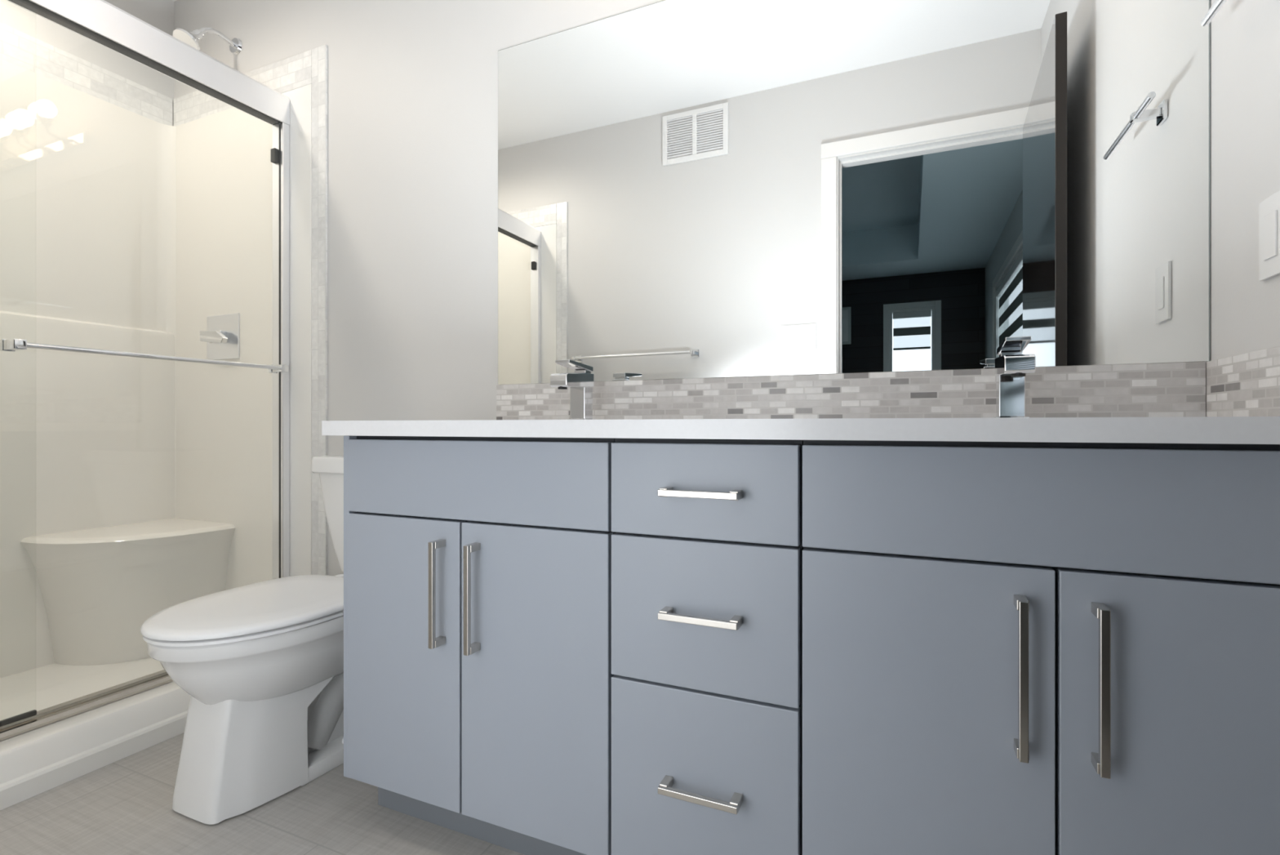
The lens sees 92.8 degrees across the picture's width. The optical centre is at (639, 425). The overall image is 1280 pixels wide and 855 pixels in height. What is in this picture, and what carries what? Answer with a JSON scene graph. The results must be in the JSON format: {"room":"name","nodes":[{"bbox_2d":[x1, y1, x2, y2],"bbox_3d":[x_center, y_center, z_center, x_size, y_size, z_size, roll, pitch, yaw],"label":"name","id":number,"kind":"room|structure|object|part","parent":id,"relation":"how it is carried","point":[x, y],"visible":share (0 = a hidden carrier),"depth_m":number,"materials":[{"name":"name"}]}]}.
{"room":"bathroom","nodes":[
{"label":"bathroom","id":0,"kind":"room"},
{"bbox_2d":[0,0,173,99],"bbox_3d":[-2.193,-0.367,1.615,0.100,2.554,1.678,0,0,24],"label":"wall","id":1,"kind":"structure","parent":0,"point":[159,14],"depth_m":2.18,"materials":[{"name":"beige tile"}]},
{"bbox_2d":[0,22,173,125],"bbox_3d":[-2.119,-1.203,1.648,0.008,0.114,1.542,0,0,24],"label":"tile border","id":2,"kind":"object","parent":1,"relation":"attached to","point":[18,48],"depth_m":2.09,"materials":[{"name":"tile"}]},
{"bbox_2d":[0,732,524,854],"bbox_3d":[-0.759,0.860,0.992,3.227,0.100,1.698,0,0,24],"label":"floor","id":3,"kind":"structure","parent":0,"point":[123,806],"depth_m":1.24,"materials":[{"name":"tile"}]},
{"bbox_2d":[0,657,190,809],"bbox_3d":[-1.730,0.756,1.476,0.857,0.108,1.558,0,0,24],"label":"shower tray","id":4,"kind":"object","parent":3,"relation":"on","point":[34,762],"visible":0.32,"depth_m":1.52,"materials":[{"name":"white plastic"}]},
{"bbox_2d":[0,58,311,677],"bbox_3d":[-1.768,-0.182,1.492,0.774,1.926,1.558,0,0,24],"label":"shower surround","id":5,"kind":"object","parent":4,"relation":"on","point":[132,489],"visible":0.77,"depth_m":2.11,"materials":[{"name":"white plastic"}]},
{"bbox_3d":[-2.106,-0.182,1.642,0.036,1.926,1.556,0,0,24],"label":"panel","id":6,"kind":"part","parent":5,"relation":"part of","materials":[{"name":"white plastic"}]},
{"bbox_3d":[-1.720,0.568,2.068,0.388,0.426,0.456,0,0,24],"label":"corner seat","id":7,"kind":"part","parent":5,"relation":"part of","materials":[{"name":"white plastic"}]},
{"bbox_2d":[0,0,289,740],"bbox_3d":[-1.518,-0.194,1.382,0.095,1.856,1.540,0,0,24],"label":"shower door","id":8,"kind":"structure","parent":5,"relation":"attached to","point":[101,22],"depth_m":1.85,"materials":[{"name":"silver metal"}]},
{"bbox_3d":[-1.534,-1.073,1.389,0.056,0.097,1.540,0,0,24],"label":"rail","id":9,"kind":"part","parent":8,"relation":"part of","materials":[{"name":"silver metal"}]},
{"bbox_2d":[200,312,239,359],"bbox_3d":[-1.525,-0.321,2.192,0.180,0.162,0.052,0,0,24],"label":"shower valve","id":10,"kind":"object","parent":5,"relation":"attached to","point":[221,335],"visible":0.92,"depth_m":2.19,"materials":[{"name":"silver metal"}]},
{"bbox_3d":[-1.521,-0.315,2.173,0.129,0.050,0.020,0,0,24],"label":"lever","id":11,"kind":"part","parent":10,"relation":"part of","materials":[{"name":"silver metal"}]},
{"bbox_3d":[-1.519,-0.182,2.226,0.597,1.926,0.014,0,0,24],"label":"panel","id":12,"kind":"part","parent":5,"relation":"part of","materials":[{"name":"white plastic"}]},
{"bbox_2d":[140,454,343,823],"bbox_3d":[-0.811,0.449,1.516,0.436,0.723,0.716,0,0,24],"label":"toilet","id":13,"kind":"object","parent":3,"relation":"on","point":[260,664],"visible":0.62,"depth_m":1.29,"materials":[{"name":"white ceramic"}]},
{"bbox_3d":[-0.860,0.408,1.405,0.376,0.020,0.472,0,0,24],"label":"seat lid","id":14,"kind":"part","parent":13,"relation":"part of","materials":[{"name":"white plastic"}]},
{"bbox_3d":[-0.860,0.425,1.405,0.370,0.009,0.464,0,0,24],"label":"seat","id":15,"kind":"part","parent":13,"relation":"part of","materials":[{"name":"white plastic"}]},
{"bbox_3d":[-0.709,0.111,1.746,0.436,0.048,0.212,0,0,24],"label":"tank lid","id":16,"kind":"part","parent":13,"relation":"part of","materials":[{"name":"white ceramic"}]},
{"bbox_3d":[-0.706,0.280,1.752,0.410,0.288,0.198,0,0,24],"label":"tank","id":17,"kind":"part","parent":13,"relation":"part of","materials":[{"name":"white ceramic"}]},
{"bbox_2d":[343,435,615,854],"bbox_3d":[-0.227,0.415,1.345,0.607,0.789,0.567,0,0,24],"label":"base cabinet","id":18,"kind":"object","parent":3,"relation":"on","point":[477,674],"visible":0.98,"depth_m":1.10,"materials":[{"name":"grey paint"}]},
{"bbox_3d":[-0.490,0.368,1.481,0.016,0.694,0.531,0,0,24],"label":"panel","id":19,"kind":"part","parent":18,"relation":"part of","materials":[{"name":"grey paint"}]},
{"bbox_3d":[-0.459,0.445,1.185,0.287,0.535,0.019,0,0,24],"label":"door","id":20,"kind":"part","parent":18,"relation":"part of","materials":[{"name":"grey paint"}]},
{"bbox_3d":[-0.373,0.308,1.118,0.013,0.193,0.034,0,0,24],"label":"handle","id":21,"kind":"part","parent":18,"relation":"part of","materials":[{"name":"silver metal"}]},
{"bbox_3d":[-0.300,0.308,1.086,0.013,0.193,0.034,0,0,24],"label":"handle","id":22,"kind":"part","parent":18,"relation":"part of","materials":[{"name":"silver metal"}]},
{"bbox_3d":[-0.319,0.101,1.123,0.593,0.145,0.019,0,0,24],"label":"drawer","id":23,"kind":"part","parent":18,"relation":"part of","materials":[{"name":"grey paint"}]},
{"bbox_3d":[-0.186,0.445,1.064,0.302,0.535,0.019,0,0,24],"label":"door","id":24,"kind":"part","parent":18,"relation":"part of","materials":[{"name":"grey paint"}]},
{"bbox_2d":[321,416,1279,444],"bbox_3d":[0.195,0.068,1.165,1.581,0.154,0.564,0,0,24],"label":"countertop","id":25,"kind":"structure","parent":18,"relation":"on","point":[1192,429],"depth_m":0.81,"materials":[{"name":"white stone"}]},
{"bbox_2d":[550,359,595,419],"bbox_3d":[-0.160,-0.081,1.453,0.052,0.142,0.134,0,0,24],"label":"faucet","id":26,"kind":"object","parent":25,"relation":"on","point":[580,383],"visible":0.94,"depth_m":1.47,"materials":[{"name":"silver metal"}]},
{"bbox_3d":[-0.161,-0.108,1.452,0.045,0.040,0.132,0,0,24],"label":"spout","id":27,"kind":"part","parent":26,"relation":"part of","materials":[{"name":"silver metal"}]},
{"bbox_3d":[-0.157,-0.140,1.462,0.038,0.025,0.116,0,0,24],"label":"lever","id":28,"kind":"part","parent":26,"relation":"part of","materials":[{"name":"silver metal"}]},
{"bbox_3d":[-0.144,-0.013,1.491,0.052,0.006,0.052,0,0,24],"label":"plate","id":29,"kind":"part","parent":26,"relation":"part of","materials":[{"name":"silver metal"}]},
{"bbox_2d":[992,336,1035,417],"bbox_3d":[0.667,-0.081,1.087,0.052,0.142,0.134,0,0,24],"label":"faucet","id":30,"kind":"object","parent":25,"relation":"on","point":[1011,366],"visible":0.86,"depth_m":1.10,"materials":[{"name":"silver metal"}]},
{"bbox_3d":[0.684,-0.013,1.124,0.052,0.006,0.052,0,0,24],"label":"plate","id":31,"kind":"part","parent":30,"relation":"part of","materials":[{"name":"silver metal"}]},
{"bbox_3d":[0.671,-0.140,1.095,0.038,0.025,0.116,0,0,24],"label":"lever","id":32,"kind":"part","parent":30,"relation":"part of","materials":[{"name":"silver metal"}]},
{"bbox_3d":[0.667,-0.108,1.086,0.045,0.040,0.132,0,0,24],"label":"spout","id":33,"kind":"part","parent":30,"relation":"part of","materials":[{"name":"silver metal"}]},
{"bbox_2d":[611,438,803,854],"bbox_3d":[0.191,0.415,1.160,0.304,0.789,0.567,0,0,24],"label":"base cabinet","id":34,"kind":"object","parent":3,"relation":"on","point":[707,547],"visible":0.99,"depth_m":0.93,"materials":[{"name":"grey wood"}]},
{"bbox_3d":[0.090,0.553,0.913,0.123,0.013,0.034,0,0,24],"label":"handle","id":35,"kind":"part","parent":34,"relation":"part of","materials":[{"name":"silver metal"}]},
{"bbox_3d":[0.090,0.289,0.913,0.123,0.013,0.034,0,0,24],"label":"handle","id":36,"kind":"part","parent":34,"relation":"part of","materials":[{"name":"silver metal"}]},
{"bbox_3d":[0.090,0.102,0.913,0.123,0.013,0.034,0,0,24],"label":"handle","id":37,"kind":"part","parent":34,"relation":"part of","materials":[{"name":"silver metal"}]},
{"bbox_3d":[0.093,0.561,0.941,0.300,0.303,0.019,0,0,24],"label":"drawer","id":38,"kind":"part","parent":34,"relation":"part of","materials":[{"name":"grey paint"}]},
{"bbox_3d":[0.093,0.292,0.941,0.300,0.228,0.019,0,0,24],"label":"drawer","id":39,"kind":"part","parent":34,"relation":"part of","materials":[{"name":"grey paint"}]},
{"bbox_3d":[0.093,0.101,0.941,0.300,0.145,0.019,0,0,24],"label":"drawer","id":40,"kind":"part","parent":34,"relation":"part of","materials":[{"name":"grey paint"}]},
{"bbox_2d":[802,440,1279,854],"bbox_3d":[0.623,0.415,0.969,0.639,0.789,0.567,0,0,24],"label":"base cabinet","id":41,"kind":"object","parent":3,"relation":"on","point":[1009,647],"visible":0.98,"depth_m":0.75,"materials":[{"name":"grey paint"}]},
{"bbox_3d":[0.374,0.445,0.817,0.304,0.535,0.019,0,0,24],"label":"door","id":42,"kind":"part","parent":41,"relation":"part of","materials":[{"name":"grey paint"}]},
{"bbox_3d":[0.468,0.308,0.746,0.013,0.193,0.034,0,0,24],"label":"handle","id":43,"kind":"part","parent":41,"relation":"part of","materials":[{"name":"silver metal"}]},
{"bbox_3d":[0.515,0.101,0.754,0.612,0.145,0.019,0,0,24],"label":"drawer","id":44,"kind":"part","parent":41,"relation":"part of","materials":[{"name":"grey paint"}]},
{"bbox_3d":[0.541,0.308,0.714,0.013,0.193,0.034,0,0,24],"label":"handle","id":45,"kind":"part","parent":41,"relation":"part of","materials":[{"name":"silver metal"}]},
{"bbox_3d":[0.656,0.445,0.692,0.304,0.535,0.019,0,0,24],"label":"door","id":46,"kind":"part","parent":41,"relation":"part of","materials":[{"name":"grey paint"}]},
{"bbox_2d":[173,0,1195,575],"bbox_3d":[-0.366,-0.367,1.779,3.307,2.554,0.100,0,0,24],"label":"wall","id":47,"kind":"structure","parent":0,"point":[412,85],"depth_m":1.88,"materials":[{"name":"white paint"}]},
{"bbox_2d":[173,26,241,55],"bbox_3d":[-1.505,-1.334,2.117,0.084,0.138,0.202,0,0,24],"label":"showerhead","id":48,"kind":"object","parent":47,"relation":"attached to","point":[192,38],"visible":0.9,"depth_m":2.08,"materials":[{"name":"silver metal"}]},
{"bbox_3d":[-1.492,-1.366,2.146,0.018,0.052,0.129,0,0,24],"label":"arm","id":49,"kind":"part","parent":48,"relation":"part of","materials":[{"name":"silver metal"}]},
{"bbox_2d":[173,49,311,126],"bbox_3d":[-1.450,-1.203,2.200,0.766,0.114,0.008,0,0,24],"label":"tile border","id":50,"kind":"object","parent":47,"relation":"attached to","point":[295,72],"depth_m":2.13,"materials":[{"name":"tile"}]},
{"bbox_2d":[311,44,327,574],"bbox_3d":[-1.069,-0.225,2.031,0.067,2.070,0.008,0,0,24],"label":"trim","id":51,"kind":"structure","parent":47,"relation":"attached to","point":[319,55],"depth_m":2.03,"materials":[{"name":"stone"}]},
{"bbox_2d":[496,361,1205,419],"bbox_3d":[0.308,-0.062,1.421,1.565,0.105,0.008,0,0,24],"label":"backsplash","id":52,"kind":"structure","parent":47,"relation":"attached to","point":[1171,389],"depth_m":1.32,"materials":[{"name":"grey tile"}]},
{"bbox_2d":[497,0,1209,384],"bbox_3d":[0.314,-0.592,1.421,1.570,0.952,0.004,0,0,24],"label":"wall mirror","id":53,"kind":"object","parent":47,"relation":"attached to","point":[687,188],"visible":1,"depth_m":1.34,"materials":[{"name":"white mirror"}]},
{"bbox_2d":[1209,0,1279,360],"bbox_3d":[0.740,-0.367,0.317,0.100,2.554,1.678,0,0,24],"label":"wall","id":54,"kind":"structure","parent":0,"point":[1245,34],"depth_m":1.00,"materials":[{"name":"white paint"}]},
{"bbox_2d":[1200,0,1226,26],"bbox_3d":[0.893,-0.668,0.858,0.058,0.040,0.312,0,0,24],"label":"towel bar","id":55,"kind":"object","parent":54,"relation":"attached to","point":[1218,4],"visible":1,"depth_m":0.98,"materials":[{"name":"silver metal"}]},
{"bbox_2d":[1205,346,1279,416],"bbox_3d":[0.919,-0.062,0.855,0.008,0.105,0.548,0,0,24],"label":"backsplash","id":56,"kind":"structure","parent":54,"relation":"attached to","point":[1245,384],"depth_m":0.97,"materials":[{"name":"grey tile"}]},
{"bbox_2d":[1258,190,1279,280],"bbox_3d":[0.940,-0.282,0.904,0.009,0.120,0.072,0,0,24],"label":"switch plate","id":57,"kind":"object","parent":54,"relation":"attached to","point":[1268,208],"visible":1,"depth_m":0.91,"materials":[{"name":"white plastic"}]}
]}

